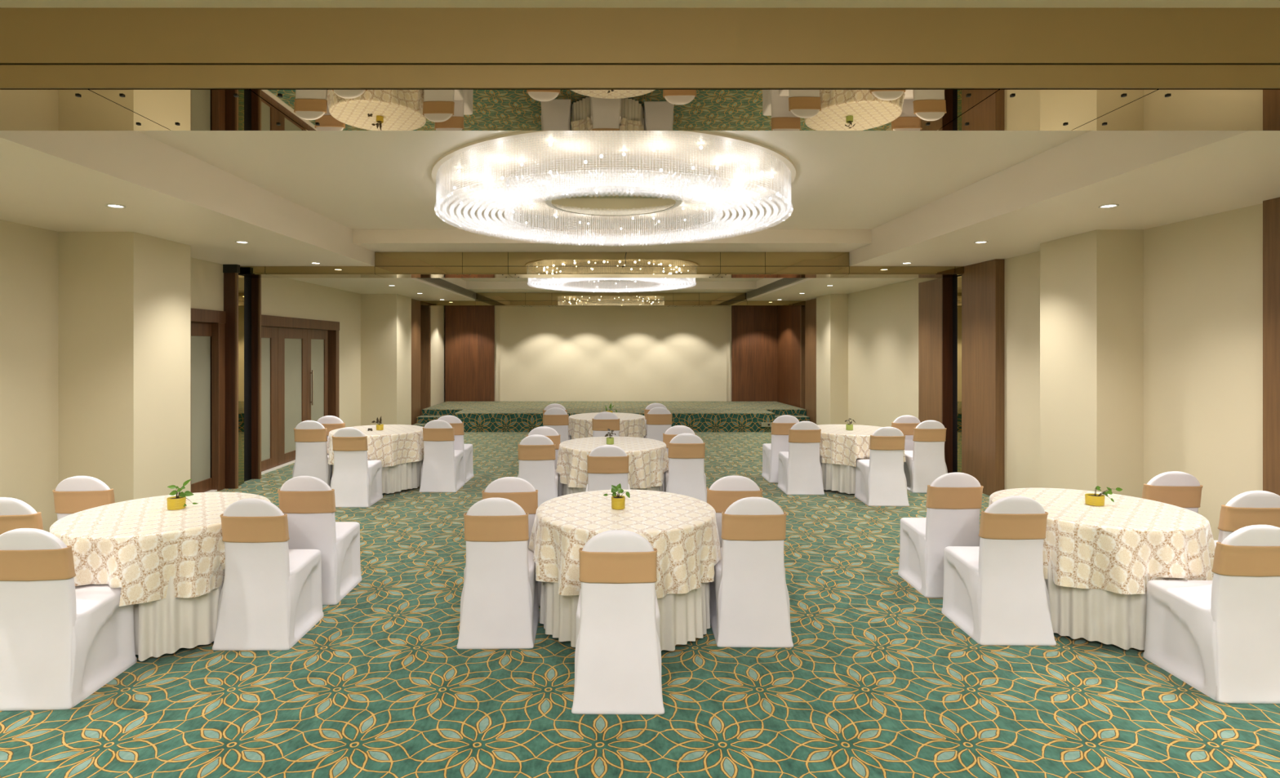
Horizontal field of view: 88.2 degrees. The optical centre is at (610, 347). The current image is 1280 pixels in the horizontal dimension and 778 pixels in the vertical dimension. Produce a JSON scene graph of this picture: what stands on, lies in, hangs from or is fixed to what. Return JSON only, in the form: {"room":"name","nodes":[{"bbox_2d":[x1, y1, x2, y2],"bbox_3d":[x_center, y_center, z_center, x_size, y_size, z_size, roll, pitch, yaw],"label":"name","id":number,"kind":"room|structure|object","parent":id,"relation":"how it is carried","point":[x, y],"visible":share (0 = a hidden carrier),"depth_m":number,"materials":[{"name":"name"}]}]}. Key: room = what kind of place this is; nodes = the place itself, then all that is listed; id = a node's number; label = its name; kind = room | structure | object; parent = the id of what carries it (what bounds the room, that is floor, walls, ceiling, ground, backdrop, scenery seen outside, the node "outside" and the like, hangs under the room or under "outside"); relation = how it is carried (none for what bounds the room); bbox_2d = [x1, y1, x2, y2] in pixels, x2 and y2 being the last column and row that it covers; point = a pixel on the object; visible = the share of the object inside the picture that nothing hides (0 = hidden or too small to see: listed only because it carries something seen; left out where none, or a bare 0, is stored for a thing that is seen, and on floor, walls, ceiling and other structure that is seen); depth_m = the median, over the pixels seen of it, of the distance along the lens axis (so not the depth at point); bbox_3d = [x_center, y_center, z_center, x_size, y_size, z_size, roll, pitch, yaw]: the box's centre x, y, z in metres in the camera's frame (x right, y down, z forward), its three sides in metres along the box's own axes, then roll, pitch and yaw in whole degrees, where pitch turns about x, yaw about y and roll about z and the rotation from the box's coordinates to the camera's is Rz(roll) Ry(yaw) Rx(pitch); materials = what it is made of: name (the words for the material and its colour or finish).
{"room":"event hall","nodes":[
{"label":"event hall","id":0,"kind":"room"},
{"bbox_2d":[0,219,58,532],"bbox_3d":[-5.380,0.150,0.985,0.440,3.400,10.370,0,0,0],"label":"wall","id":1,"kind":"structure","parent":0,"point":[29,255],"depth_m":5.87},
{"bbox_2d":[58,231,191,502],"bbox_3d":[-5.029,0.150,6.590,1.143,3.400,0.840,0,0,0],"label":"wall","id":2,"kind":"structure","parent":0,"point":[125,297],"depth_m":6.17,"materials":[{"name":"paint"}]},
{"bbox_2d":[0,130,374,266],"bbox_3d":[-4.370,-1.415,5.885,2.460,0.670,5.830,0,0,0],"label":"ceiling","id":3,"kind":"structure","parent":0,"point":[55,180],"depth_m":5.17,"materials":[{"name":"paint"}]},
{"bbox_2d":[105,204,125,208],"bbox_3d":[-3.770,-1.086,5.030,0.128,0.028,0.128,0,0,0],"label":"recessed light","id":4,"kind":"object","parent":3,"relation":"in","point":[114,206],"visible":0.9,"depth_m":5.03,"materials":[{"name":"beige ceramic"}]},
{"bbox_2d":[191,257,360,427],"bbox_3d":[-5.325,0.150,10.185,0.550,3.400,6.350,0,0,0],"label":"wall","id":5,"kind":"structure","parent":0,"point":[348,302],"depth_m":11.37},
{"bbox_2d":[191,307,226,493],"bbox_3d":[-5.135,0.691,7.815,0.230,2.318,1.610,0,0,0],"label":"door","id":6,"kind":"structure","parent":5,"relation":"in","point":[207,326],"depth_m":8.40,"materials":[{"name":"brown wood"}]},
{"bbox_2d":[261,315,339,475],"bbox_3d":[-5.135,0.691,10.750,0.230,2.318,3.000,0,0,0],"label":"door","id":7,"kind":"structure","parent":5,"relation":"in","point":[300,357],"depth_m":10.62,"materials":[{"name":"brown wood"}]},
{"bbox_2d":[286,277,475,300],"bbox_3d":[-4.370,-1.415,12.320,2.460,0.670,6.100,0,0,0],"label":"ceiling","id":8,"kind":"structure","parent":0,"point":[406,286],"depth_m":11.99,"materials":[{"name":"paint"}]},
{"bbox_2d":[415,277,475,298],"bbox_3d":[-3.125,-1.190,12.600,0.030,0.144,5.440,0,0,0],"label":"ceiling vent","id":9,"kind":"object","parent":8,"relation":"in","point":[438,282],"visible":0.62,"depth_m":12.77,"materials":[{"name":"black"}]},
{"bbox_2d":[360,293,411,426],"bbox_3d":[-4.960,0.150,13.845,1.280,3.400,0.970,0,0,0],"label":"wall","id":10,"kind":"structure","parent":0,"point":[385,318],"depth_m":13.36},
{"bbox_2d":[431,306,438,406],"bbox_3d":[-5.000,0.150,16.465,1.200,3.400,0.870,0,0,0],"label":"wall","id":11,"kind":"structure","parent":0,"point":[434,310],"depth_m":16.55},
{"bbox_2d":[438,306,444,404],"bbox_3d":[-5.020,0.150,17.450,1.160,3.400,1.100,0,0,0],"label":"wall","id":12,"kind":"structure","parent":0,"point":[441,309],"depth_m":17.34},
{"bbox_2d":[494,306,499,401],"bbox_3d":[-3.015,0.150,17.825,0.150,3.400,0.350,0,0,0],"label":"wall","id":13,"kind":"structure","parent":0,"point":[496,308],"depth_m":17.65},
{"bbox_2d":[238,252,964,277],"bbox_3d":[-0.100,-1.309,9.032,11.000,0.682,0.464,0,0,0],"label":"beam","id":14,"kind":"structure","parent":0,"point":[387,264],"depth_m":8.80,"materials":[{"name":"gold"}]},
{"bbox_2d":[466,281,755,292],"bbox_3d":[0.025,-1.510,14.885,6.330,0.480,0.970,0,0,0],"label":"ceiling","id":15,"kind":"structure","parent":0,"point":[475,286],"depth_m":14.40,"materials":[{"name":"paint"}]},
{"bbox_2d":[444,306,777,401],"bbox_3d":[0.100,0.150,17.798,9.000,3.400,0.404,0,0,0],"label":"wall","id":16,"kind":"structure","parent":0,"point":[547,353],"depth_m":17.60,"materials":[{"name":"paint"}]},
{"bbox_2d":[458,277,764,281],"bbox_3d":[0.025,-1.593,12.175,6.330,0.313,4.450,0,0,0],"label":"ceiling","id":17,"kind":"structure","parent":0,"point":[467,279],"depth_m":14.03,"materials":[{"name":"paint"}]},
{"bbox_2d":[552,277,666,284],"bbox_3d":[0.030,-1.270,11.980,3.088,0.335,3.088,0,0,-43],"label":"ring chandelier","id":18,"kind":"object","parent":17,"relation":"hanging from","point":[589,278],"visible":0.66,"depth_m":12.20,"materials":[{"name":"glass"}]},
{"bbox_2d":[352,229,871,252],"bbox_3d":[0.025,-1.510,8.425,6.330,0.480,0.750,0,0,0],"label":"ceiling","id":19,"kind":"structure","parent":0,"point":[374,240],"depth_m":8.05,"materials":[{"name":"paint"}]},
{"bbox_2d":[420,292,805,306],"bbox_3d":[-0.100,-1.309,15.617,11.000,0.682,0.494,0,0,0],"label":"beam","id":20,"kind":"structure","parent":0,"point":[482,299],"depth_m":15.37,"materials":[{"name":"gold"}]},
{"bbox_2d":[137,129,1089,229],"bbox_3d":[0.025,-1.593,5.825,6.330,0.313,4.450,0,0,0],"label":"ceiling","id":21,"kind":"structure","parent":0,"point":[355,180],"depth_m":5.51,"materials":[{"name":"paint"}]},
{"bbox_2d":[431,130,795,229],"bbox_3d":[0.030,-1.270,5.800,3.088,0.335,3.088,0,0,-9],"label":"ring chandelier","id":22,"kind":"object","parent":21,"relation":"hanging from","point":[587,174],"visible":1,"depth_m":5.28,"materials":[{"name":"glass"}]},
{"bbox_2d":[0,431,1279,777],"bbox_3d":[-0.100,1.850,6.900,11.000,0.001,22.200,0,0,0],"label":"floor","id":23,"kind":"structure","parent":0,"point":[875,681],"depth_m":3.42,"materials":[{"name":"carpet"}]},
{"bbox_2d":[0,497,43,534],"bbox_3d":[-3.764,1.388,4.315,0.472,0.924,0.537,0,0,-3],"label":"banquet chair","id":24,"kind":"object","parent":23,"relation":"on","point":[15,513],"visible":0.13,"depth_m":4.07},
{"bbox_2d":[0,528,137,711],"bbox_3d":[-2.999,1.388,3.620,0.472,0.924,0.537,0,0,-2],"label":"banquet chair","id":25,"kind":"object","parent":23,"relation":"on","point":[61,642],"visible":0.98,"depth_m":3.41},
{"bbox_2d":[52,475,115,520],"bbox_3d":[-3.829,1.388,4.995,0.472,0.924,0.537,0,0,-4],"label":"banquet chair","id":26,"kind":"object","parent":23,"relation":"on","point":[73,495],"visible":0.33,"depth_m":4.75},
{"bbox_2d":[133,566,223,661],"bbox_3d":[-2.930,1.472,4.380,1.179,0.756,1.179,0,0,-8],"label":"banquet table","id":27,"kind":"object","parent":23,"relation":"on","point":[166,625],"visible":0.16,"depth_m":3.92,"materials":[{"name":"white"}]},
{"bbox_2d":[49,492,270,606],"bbox_3d":[-2.936,1.292,4.387,1.302,0.405,1.369,0,0,0],"label":"tablecloth","id":28,"kind":"object","parent":27,"relation":"on","point":[135,547],"visible":0.65,"depth_m":3.92,"materials":[{"name":"fabric"}]},
{"bbox_2d":[166,479,197,510],"bbox_3d":[-2.887,0.988,4.450,0.193,0.200,0.098,0,0,0],"label":"potted plant","id":29,"kind":"object","parent":28,"relation":"on","point":[174,503],"visible":1,"depth_m":4.44,"materials":[{"name":"green plant"}]},
{"bbox_2d":[222,264,239,488],"bbox_3d":[-4.984,0.385,8.643,0.232,2.930,0.075,0,0,0],"label":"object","id":30,"kind":"structure","parent":23,"relation":"on","point":[231,272],"depth_m":8.62,"materials":[{"name":"brown wood"}]},
{"bbox_2d":[244,276,251,481],"bbox_3d":[-5.065,0.439,9.098,0.070,2.823,0.305,0,0,0],"label":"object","id":31,"kind":"object","parent":23,"relation":"on","point":[247,281],"visible":0.43,"depth_m":9.16,"materials":[{"name":"black wood"}]},
{"bbox_2d":[251,277,261,479],"bbox_3d":[-5.006,0.439,9.270,0.188,2.823,0.040,0,0,0],"label":"wall panel","id":32,"kind":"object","parent":23,"relation":"on","point":[255,282],"depth_m":9.25,"materials":[{"name":"brown wood"}]},
{"bbox_2d":[212,497,324,650],"bbox_3d":[-2.195,1.388,4.285,0.472,0.924,0.537,0,0,0],"label":"banquet chair","id":33,"kind":"object","parent":23,"relation":"on","point":[270,597],"visible":1,"depth_m":4.07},
{"bbox_2d":[292,420,332,487],"bbox_3d":[-3.814,1.388,8.585,0.472,0.924,0.537,0,0,-3],"label":"banquet chair","id":34,"kind":"object","parent":23,"relation":"on","point":[312,456],"visible":0.73,"depth_m":8.36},
{"bbox_2d":[277,475,361,604],"bbox_3d":[-2.200,1.388,4.995,0.472,0.924,0.537,0,0,0],"label":"banquet chair","id":35,"kind":"object","parent":23,"relation":"on","point":[308,502],"visible":0.8,"depth_m":4.78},
{"bbox_2d":[316,415,345,443],"bbox_3d":[-3.814,1.388,9.175,0.472,0.924,0.537,0,0,-3],"label":"banquet chair","id":36,"kind":"object","parent":23,"relation":"on","point":[331,423],"visible":0.12,"depth_m":8.93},
{"bbox_2d":[330,426,382,507],"bbox_3d":[-3.020,1.388,7.865,0.472,0.924,0.537,0,0,0],"label":"banquet chair","id":37,"kind":"object","parent":23,"relation":"on","point":[356,481],"visible":0.96,"depth_m":7.64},
{"bbox_2d":[332,459,423,493],"bbox_3d":[-3.060,1.472,8.720,1.179,0.756,1.179,0,0,-42],"label":"banquet table","id":38,"kind":"object","parent":23,"relation":"on","point":[405,476],"visible":0.27,"depth_m":8.38,"materials":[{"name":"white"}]},
{"bbox_2d":[326,424,424,466],"bbox_3d":[-3.071,1.294,8.732,1.291,0.409,1.354,0,0,0],"label":"tablecloth","id":39,"kind":"object","parent":38,"relation":"on","point":[397,444],"visible":0.67,"depth_m":8.33,"materials":[{"name":"fabric"}]},
{"bbox_2d":[371,416,383,430],"bbox_3d":[-3.054,0.996,8.691,0.150,0.185,0.096,0,0,25],"label":"potted plant","id":40,"kind":"object","parent":39,"relation":"on","point":[379,427],"visible":1,"depth_m":8.65,"materials":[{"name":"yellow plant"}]},
{"bbox_2d":[411,298,420,425],"bbox_3d":[-4.585,0.385,14.870,0.330,2.930,1.060,0,0,0],"label":"wall panel","id":41,"kind":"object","parent":23,"relation":"on","point":[415,304],"depth_m":15.01,"materials":[{"name":"brown wood"}]},
{"bbox_2d":[420,306,431,415],"bbox_3d":[-4.555,0.439,15.965,0.390,2.823,0.130,0,0,0],"label":"wall panel","id":42,"kind":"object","parent":23,"relation":"on","point":[425,312],"depth_m":15.90,"materials":[{"name":"brown wood"}]},
{"bbox_2d":[412,415,443,426],"bbox_3d":[-3.881,1.714,14.869,0.958,0.270,0.798,0,0,0],"label":"steps","id":43,"kind":"structure","parent":23,"relation":"on","point":[421,420],"depth_m":14.87,"materials":[{"name":"carpet"}]},
{"bbox_2d":[419,419,464,492],"bbox_3d":[-2.195,1.388,8.665,0.472,0.924,0.537,0,0,1],"label":"banquet chair","id":44,"kind":"object","parent":23,"relation":"on","point":[442,466],"visible":1,"depth_m":8.44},
{"bbox_2d":[437,415,473,483],"bbox_3d":[-2.191,1.388,9.225,0.472,0.924,0.537,0,0,2],"label":"banquet chair","id":45,"kind":"object","parent":23,"relation":"on","point":[458,426],"visible":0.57,"depth_m":9.01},
{"bbox_2d":[456,497,539,649],"bbox_3d":[-0.710,1.388,4.305,0.472,0.924,0.537,0,0,-1],"label":"banquet chair","id":46,"kind":"object","parent":23,"relation":"on","point":[500,598],"visible":0.96,"depth_m":4.07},
{"bbox_2d":[481,476,541,606],"bbox_3d":[-0.734,1.388,4.955,0.472,0.924,0.537,0,0,-4],"label":"banquet chair","id":47,"kind":"object","parent":23,"relation":"on","point":[519,491],"visible":0.3,"depth_m":4.71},
{"bbox_2d":[517,434,559,506],"bbox_3d":[-0.789,1.388,7.235,0.472,0.924,0.537,0,0,-2],"label":"banquet chair","id":48,"kind":"object","parent":23,"relation":"on","point":[536,452],"visible":0.73,"depth_m":7.02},
{"bbox_2d":[526,426,562,496],"bbox_3d":[-0.794,1.388,7.955,0.472,0.924,0.537,0,0,-3],"label":"banquet chair","id":49,"kind":"object","parent":23,"relation":"on","point":[548,432],"visible":0.19,"depth_m":7.71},
{"bbox_2d":[542,403,567,413],"bbox_3d":[-0.914,1.388,11.065,0.472,0.924,0.537,0,0,-2],"label":"banquet chair","id":50,"kind":"object","parent":23,"relation":"on","point":[554,405],"visible":0.18,"depth_m":10.81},
{"bbox_2d":[542,407,571,443],"bbox_3d":[-0.840,1.388,10.355,0.472,0.924,0.537,0,0,-1],"label":"banquet chair","id":51,"kind":"object","parent":23,"relation":"on","point":[555,418],"visible":0.45,"depth_m":10.12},
{"bbox_2d":[591,411,619,436],"bbox_3d":[-0.060,1.388,9.715,0.472,0.924,0.537,0,0,0],"label":"banquet chair","id":52,"kind":"object","parent":23,"relation":"on","point":[602,421],"visible":0.42,"depth_m":9.48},
{"bbox_2d":[585,444,630,491],"bbox_3d":[-0.020,1.388,6.495,0.472,0.924,0.537,0,0,0],"label":"banquet chair","id":53,"kind":"object","parent":23,"relation":"on","point":[607,465],"visible":0.48,"depth_m":6.26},
{"bbox_2d":[561,483,662,495],"bbox_3d":[0.030,1.472,7.470,1.179,0.756,1.179,0,0,-8],"label":"banquet table","id":54,"kind":"object","parent":23,"relation":"on","point":[565,490],"visible":0.09,"depth_m":7.14,"materials":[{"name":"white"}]},
{"bbox_2d":[555,436,668,488],"bbox_3d":[0.042,1.294,7.469,1.301,0.408,1.358,0,0,-3],"label":"tablecloth","id":55,"kind":"object","parent":54,"relation":"on","point":[648,459],"visible":0.77,"depth_m":7.05,"materials":[{"name":"fabric"}]},
{"bbox_2d":[604,428,615,444],"bbox_3d":[0.002,1.004,7.423,0.088,0.168,0.097,0,0,34],"label":"potted plant","id":56,"kind":"object","parent":55,"relation":"on","point":[610,440],"visible":1,"depth_m":7.40,"materials":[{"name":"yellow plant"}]},
{"bbox_2d":[422,401,806,431],"bbox_3d":[0.092,1.646,15.980,8.895,0.406,3.220,0,0,0],"label":"stage","id":57,"kind":"object","parent":23,"relation":"on","point":[476,416],"visible":0.62,"depth_m":14.72,"materials":[{"name":"carpet"}]},
{"bbox_2d":[760,422,771,426],"bbox_3d":[3.390,1.680,14.354,0.213,0.089,0.033,0,0,0],"label":"power outlet","id":58,"kind":"object","parent":57,"relation":"attached to","point":[762,424],"visible":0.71,"depth_m":14.34,"materials":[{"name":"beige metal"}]},
{"bbox_2d":[571,529,664,715],"bbox_3d":[0.042,1.388,3.585,0.472,0.924,0.537,0,0,0],"label":"banquet chair","id":59,"kind":"object","parent":23,"relation":"on","point":[618,651],"visible":1,"depth_m":3.35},
{"bbox_2d":[539,581,710,651],"bbox_3d":[0.105,1.472,4.470,1.179,0.756,1.179,0,0,8],"label":"banquet table","id":60,"kind":"object","parent":23,"relation":"on","point":[684,617],"visible":0.21,"depth_m":4.07,"materials":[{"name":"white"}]},
{"bbox_2d":[528,489,721,598],"bbox_3d":[0.097,1.292,4.478,1.315,0.405,1.323,0,0,0],"label":"tablecloth","id":61,"kind":"object","parent":60,"relation":"on","point":[683,531],"visible":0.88,"depth_m":4.12,"materials":[{"name":"fabric"}]},
{"bbox_2d":[603,483,630,509],"bbox_3d":[0.045,1.004,4.467,0.164,0.168,0.096,0,0,34],"label":"potted plant","id":62,"kind":"object","parent":61,"relation":"on","point":[618,502],"visible":1,"depth_m":4.44,"materials":[{"name":"green plant"}]},
{"bbox_2d":[644,403,668,426],"bbox_3d":[0.774,1.388,11.185,0.472,0.924,0.537,0,0,2],"label":"banquet chair","id":63,"kind":"object","parent":23,"relation":"on","point":[651,406],"visible":0.19,"depth_m":10.93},
{"bbox_2d":[644,407,671,441],"bbox_3d":[0.765,1.388,10.445,0.472,0.924,0.537,0,0,1],"label":"banquet chair","id":64,"kind":"object","parent":23,"relation":"on","point":[659,420],"visible":0.5,"depth_m":10.21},
{"bbox_2d":[662,425,696,491],"bbox_3d":[0.839,1.388,8.065,0.472,0.924,0.537,0,0,3],"label":"banquet chair","id":65,"kind":"object","parent":23,"relation":"on","point":[673,431],"visible":0.14,"depth_m":7.82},
{"bbox_2d":[664,433,706,502],"bbox_3d":[0.834,1.388,7.345,0.472,0.924,0.537,0,0,2],"label":"banquet chair","id":66,"kind":"object","parent":23,"relation":"on","point":[686,475],"visible":0.74,"depth_m":7.12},
{"bbox_2d":[706,475,762,547],"bbox_3d":[0.914,1.388,5.005,0.472,0.924,0.537,0,0,3],"label":"banquet chair","id":67,"kind":"object","parent":23,"relation":"on","point":[723,492],"visible":0.22,"depth_m":4.76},
{"bbox_2d":[709,497,793,648],"bbox_3d":[0.900,1.388,4.325,0.472,0.924,0.537,0,0,1],"label":"banquet chair","id":68,"kind":"object","parent":23,"relation":"on","point":[749,606],"visible":0.94,"depth_m":4.09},
{"bbox_2d":[761,414,799,483],"bbox_3d":[2.410,1.388,9.255,0.472,0.924,0.537,0,0,0],"label":"banquet chair","id":69,"kind":"object","parent":23,"relation":"on","point":[780,426],"visible":0.62,"depth_m":9.04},
{"bbox_2d":[774,415,809,422],"bbox_3d":[4.046,1.714,14.869,0.908,0.270,0.798,0,0,0],"label":"steps","id":70,"kind":"structure","parent":23,"relation":"on","point":[801,418],"depth_m":14.87,"materials":[{"name":"carpet"}]},
{"bbox_2d":[777,421,824,495],"bbox_3d":[2.450,1.388,8.515,0.472,0.924,0.537,0,0,0],"label":"banquet chair","id":71,"kind":"object","parent":23,"relation":"on","point":[800,469],"visible":1,"depth_m":8.29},
{"bbox_2d":[800,306,804,408],"bbox_3d":[4.700,0.439,15.925,0.200,2.823,0.090,0,0,0],"label":"wall panel","id":72,"kind":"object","parent":23,"relation":"on","point":[802,308],"depth_m":15.88,"materials":[{"name":"brown wood"}]},
{"bbox_2d":[804,297,816,424],"bbox_3d":[4.725,0.385,14.840,0.350,2.930,1.120,0,0,0],"label":"wall panel","id":73,"kind":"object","parent":23,"relation":"on","point":[811,304],"depth_m":14.94,"materials":[{"name":"brown wood"}]},
{"bbox_2d":[820,462,855,493],"bbox_3d":[3.210,1.472,8.740,1.179,0.756,1.179,0,0,37],"label":"banquet table","id":74,"kind":"object","parent":23,"relation":"on","point":[840,477],"visible":0.2,"depth_m":8.28,"materials":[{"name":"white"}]},
{"bbox_2d":[817,424,906,466],"bbox_3d":[3.219,1.294,8.740,1.280,0.408,1.359,0,0,0],"label":"tablecloth","id":75,"kind":"object","parent":74,"relation":"on","point":[837,445],"visible":0.43,"depth_m":8.24,"materials":[{"name":"fabric"}]},
{"bbox_2d":[844,418,855,430],"bbox_3d":[3.156,1.013,8.675,0.117,0.149,0.089,0,0,36],"label":"potted plant","id":76,"kind":"object","parent":75,"relation":"on","point":[848,427],"visible":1,"depth_m":8.65,"materials":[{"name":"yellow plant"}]},
{"bbox_2d":[854,426,909,506],"bbox_3d":[3.249,1.388,7.925,0.472,0.924,0.537,0,0,2],"label":"banquet chair","id":77,"kind":"object","parent":23,"relation":"on","point":[880,478],"visible":1,"depth_m":7.70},
{"bbox_2d":[891,414,920,450],"bbox_3d":[4.064,1.388,9.235,0.472,0.924,0.537,0,0,3],"label":"banquet chair","id":78,"kind":"object","parent":23,"relation":"on","point":[906,424],"visible":0.25,"depth_m":9.00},
{"bbox_2d":[903,420,947,493],"bbox_3d":[4.079,1.388,8.615,0.472,0.924,0.537,0,0,2],"label":"banquet chair","id":79,"kind":"object","parent":23,"relation":"on","point":[926,463],"visible":0.78,"depth_m":8.39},
{"bbox_2d":[918,278,942,423],"bbox_3d":[4.808,0.439,9.630,0.285,2.823,0.700,0,0,0],"label":"wall panel","id":80,"kind":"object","parent":23,"relation":"on","point":[930,292],"depth_m":9.62,"materials":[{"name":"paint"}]},
{"bbox_2d":[897,472,983,598],"bbox_3d":[2.570,1.388,5.125,0.472,0.924,0.537,0,0,1],"label":"banquet chair","id":81,"kind":"object","parent":23,"relation":"on","point":[953,504],"visible":0.84,"depth_m":4.91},
{"bbox_2d":[942,277,952,473],"bbox_3d":[4.799,0.439,9.273,0.262,2.823,0.015,0,0,0],"label":"wall panel","id":82,"kind":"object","parent":23,"relation":"on","point":[947,282],"depth_m":9.27,"materials":[{"name":"brown wood"}]},
{"bbox_2d":[952,276,957,472],"bbox_3d":[4.880,0.439,9.145,0.140,2.823,0.250,0,0,0],"label":"lining","id":83,"kind":"object","parent":23,"relation":"on","point":[954,279],"visible":0.21,"depth_m":9.19,"materials":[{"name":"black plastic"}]},
{"bbox_2d":[961,258,1004,495],"bbox_3d":[4.825,0.385,8.470,0.210,2.930,0.780,0,0,0],"label":"wall panel","id":84,"kind":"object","parent":23,"relation":"on","point":[983,283],"depth_m":8.31,"materials":[{"name":"brown wood"}]},
{"bbox_2d":[941,496,1056,646],"bbox_3d":[2.535,1.388,4.350,0.472,0.924,0.537,0,0,1],"label":"banquet chair","id":85,"kind":"object","parent":23,"relation":"on","point":[996,592],"visible":1,"depth_m":4.13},
{"bbox_2d":[1044,559,1146,650],"bbox_3d":[3.300,1.472,4.530,1.179,0.756,1.179,0,0,8],"label":"banquet table","id":86,"kind":"object","parent":23,"relation":"on","point":[1104,616],"visible":0.17,"depth_m":4.06,"materials":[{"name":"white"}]},
{"bbox_2d":[988,487,1215,594],"bbox_3d":[3.300,1.293,4.542,1.327,0.407,1.317,0,0,0],"label":"tablecloth","id":87,"kind":"object","parent":86,"relation":"on","point":[1122,544],"visible":0.67,"depth_m":4.05,"materials":[{"name":"fabric"}]},
{"bbox_2d":[1084,485,1122,506],"bbox_3d":[3.412,1.021,4.560,0.244,0.133,0.102,0,0,0],"label":"potted plant","id":88,"kind":"object","parent":87,"relation":"on","point":[1094,500],"visible":1,"depth_m":4.54,"materials":[{"name":"green plant"}]},
{"bbox_2d":[1142,471,1203,512],"bbox_3d":[4.234,1.388,5.165,0.472,0.924,0.537,0,0,4],"label":"banquet chair","id":89,"kind":"object","parent":23,"relation":"on","point":[1180,489],"visible":0.3,"depth_m":4.92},
{"bbox_2d":[1142,524,1279,704],"bbox_3d":[3.405,1.388,3.685,0.472,0.924,0.537,0,0,1],"label":"banquet chair","id":90,"kind":"object","parent":23,"relation":"on","point":[1220,637],"visible":1,"depth_m":3.48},
{"bbox_2d":[1213,490,1279,546],"bbox_3d":[4.204,1.388,4.505,0.472,0.924,0.537,0,0,3],"label":"banquet chair","id":91,"kind":"object","parent":23,"relation":"on","point":[1251,508],"visible":0.27,"depth_m":4.26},
{"bbox_2d":[1262,196,1279,495],"bbox_3d":[4.867,0.385,3.930,0.105,2.930,1.880,0,0,0],"label":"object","id":92,"kind":"structure","parent":23,"relation":"on","point":[1271,207],"depth_m":4.80,"materials":[{"name":"brown wood"}]},
{"bbox_3d":[-0.050,1.472,10.430,1.180,0.756,1.180,0,0,0],"label":"banquet table","id":93,"kind":"object","parent":23,"relation":"on","visible":0},
{"bbox_2d":[568,412,646,439],"bbox_3d":[-0.060,1.293,10.454,1.294,0.407,1.364,0,0,0],"label":"tablecloth","id":94,"kind":"object","parent":93,"relation":"on","point":[580,426],"visible":0.64,"depth_m":10.00,"materials":[{"name":"fabric"}]},
{"bbox_2d":[0,0,1279,7],"bbox_3d":[0.025,-1.510,2.096,6.330,0.480,0.752,0,0,0],"label":"ceiling","id":95,"kind":"structure","parent":0,"point":[3,3],"depth_m":2.44,"materials":[{"name":"paint"}]},
{"bbox_2d":[0,7,1279,130],"bbox_3d":[-0.100,-1.309,2.716,11.000,0.682,0.496,0,0,0],"label":"beam","id":96,"kind":"structure","parent":0,"point":[62,68],"depth_m":2.47,"materials":[{"name":"gold"}]},
{"bbox_2d":[726,306,731,401],"bbox_3d":[3.180,0.150,17.825,0.140,3.400,0.350,0,0,0],"label":"wall","id":97,"kind":"structure","parent":0,"point":[728,308],"depth_m":17.65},
{"bbox_2d":[777,306,799,407],"bbox_3d":[4.915,0.150,16.985,0.970,3.400,2.030,0,0,0],"label":"wall","id":98,"kind":"structure","parent":0,"point":[788,317],"depth_m":16.78,"materials":[{"name":"red wood"}]},
{"bbox_2d":[816,293,848,425],"bbox_3d":[4.930,0.150,13.815,0.940,3.400,0.910,0,0,0],"label":"wall","id":99,"kind":"structure","parent":0,"point":[832,309],"depth_m":13.36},
{"bbox_2d":[746,277,919,300],"bbox_3d":[4.295,-1.415,12.320,2.210,0.670,6.100,0,0,0],"label":"ceiling","id":100,"kind":"structure","parent":0,"point":[813,287],"depth_m":12.04,"materials":[{"name":"paint"}]},
{"bbox_2d":[746,277,807,298],"bbox_3d":[3.175,-1.190,12.600,0.030,0.144,5.440,0,0,0],"label":"ceiling vent","id":101,"kind":"object","parent":100,"relation":"in","point":[784,282],"visible":0.62,"depth_m":12.77,"materials":[{"name":"black"}]},
{"bbox_2d":[848,251,1039,489],"bbox_3d":[5.110,0.150,10.110,0.580,3.400,6.500,0,0,0],"label":"wall","id":102,"kind":"structure","parent":0,"point":[883,321],"depth_m":10.47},
{"bbox_2d":[848,130,1279,266],"bbox_3d":[4.295,-1.415,5.885,2.210,0.670,5.830,0,0,0],"label":"ceiling","id":103,"kind":"structure","parent":0,"point":[1156,178],"depth_m":4.94,"materials":[{"name":"paint"}]},
{"bbox_2d":[1097,204,1119,208],"bbox_3d":[3.800,-1.086,5.030,0.128,0.028,0.128,0,0,0],"label":"recessed light","id":104,"kind":"object","parent":103,"relation":"in","point":[1106,206],"visible":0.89,"depth_m":5.03,"materials":[{"name":"white glass"}]},
{"bbox_2d":[1040,229,1143,497],"bbox_3d":[4.935,0.150,6.460,0.930,3.400,0.800,0,0,0],"label":"pillar","id":105,"kind":"structure","parent":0,"point":[1091,282],"depth_m":6.11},
{"bbox_2d":[1143,203,1262,540],"bbox_3d":[5.150,0.150,0.930,0.500,3.400,10.260,0,0,0],"label":"wall","id":106,"kind":"structure","parent":0,"point":[1203,275],"depth_m":5.42,"materials":[{"name":"paint"}]},
{"bbox_3d":[-5.350,0.150,8.960,0.500,3.400,0.680,0,0,0],"label":"wall","id":107,"kind":"structure","parent":0,"visible":0},
{"bbox_2d":[238,275,244,484],"bbox_3d":[-5.027,0.439,8.803,0.135,2.803,0.275,0,0,0],"label":"wall mirror","id":108,"kind":"object","parent":107,"relation":"attached to","point":[241,278],"visible":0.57,"depth_m":8.87,"materials":[{"name":"beige mirror"}]},
{"bbox_3d":[5.130,0.150,9.110,0.540,3.400,0.580,0,0,0],"label":"wall","id":109,"kind":"structure","parent":0,"visible":0},
{"bbox_2d":[957,275,961,472],"bbox_3d":[4.803,0.439,8.940,0.115,2.803,0.150,0,0,0],"label":"wall mirror","id":110,"kind":"object","parent":109,"relation":"attached to","point":[959,278],"visible":0.29,"depth_m":8.96,"materials":[{"name":"beige mirror"}]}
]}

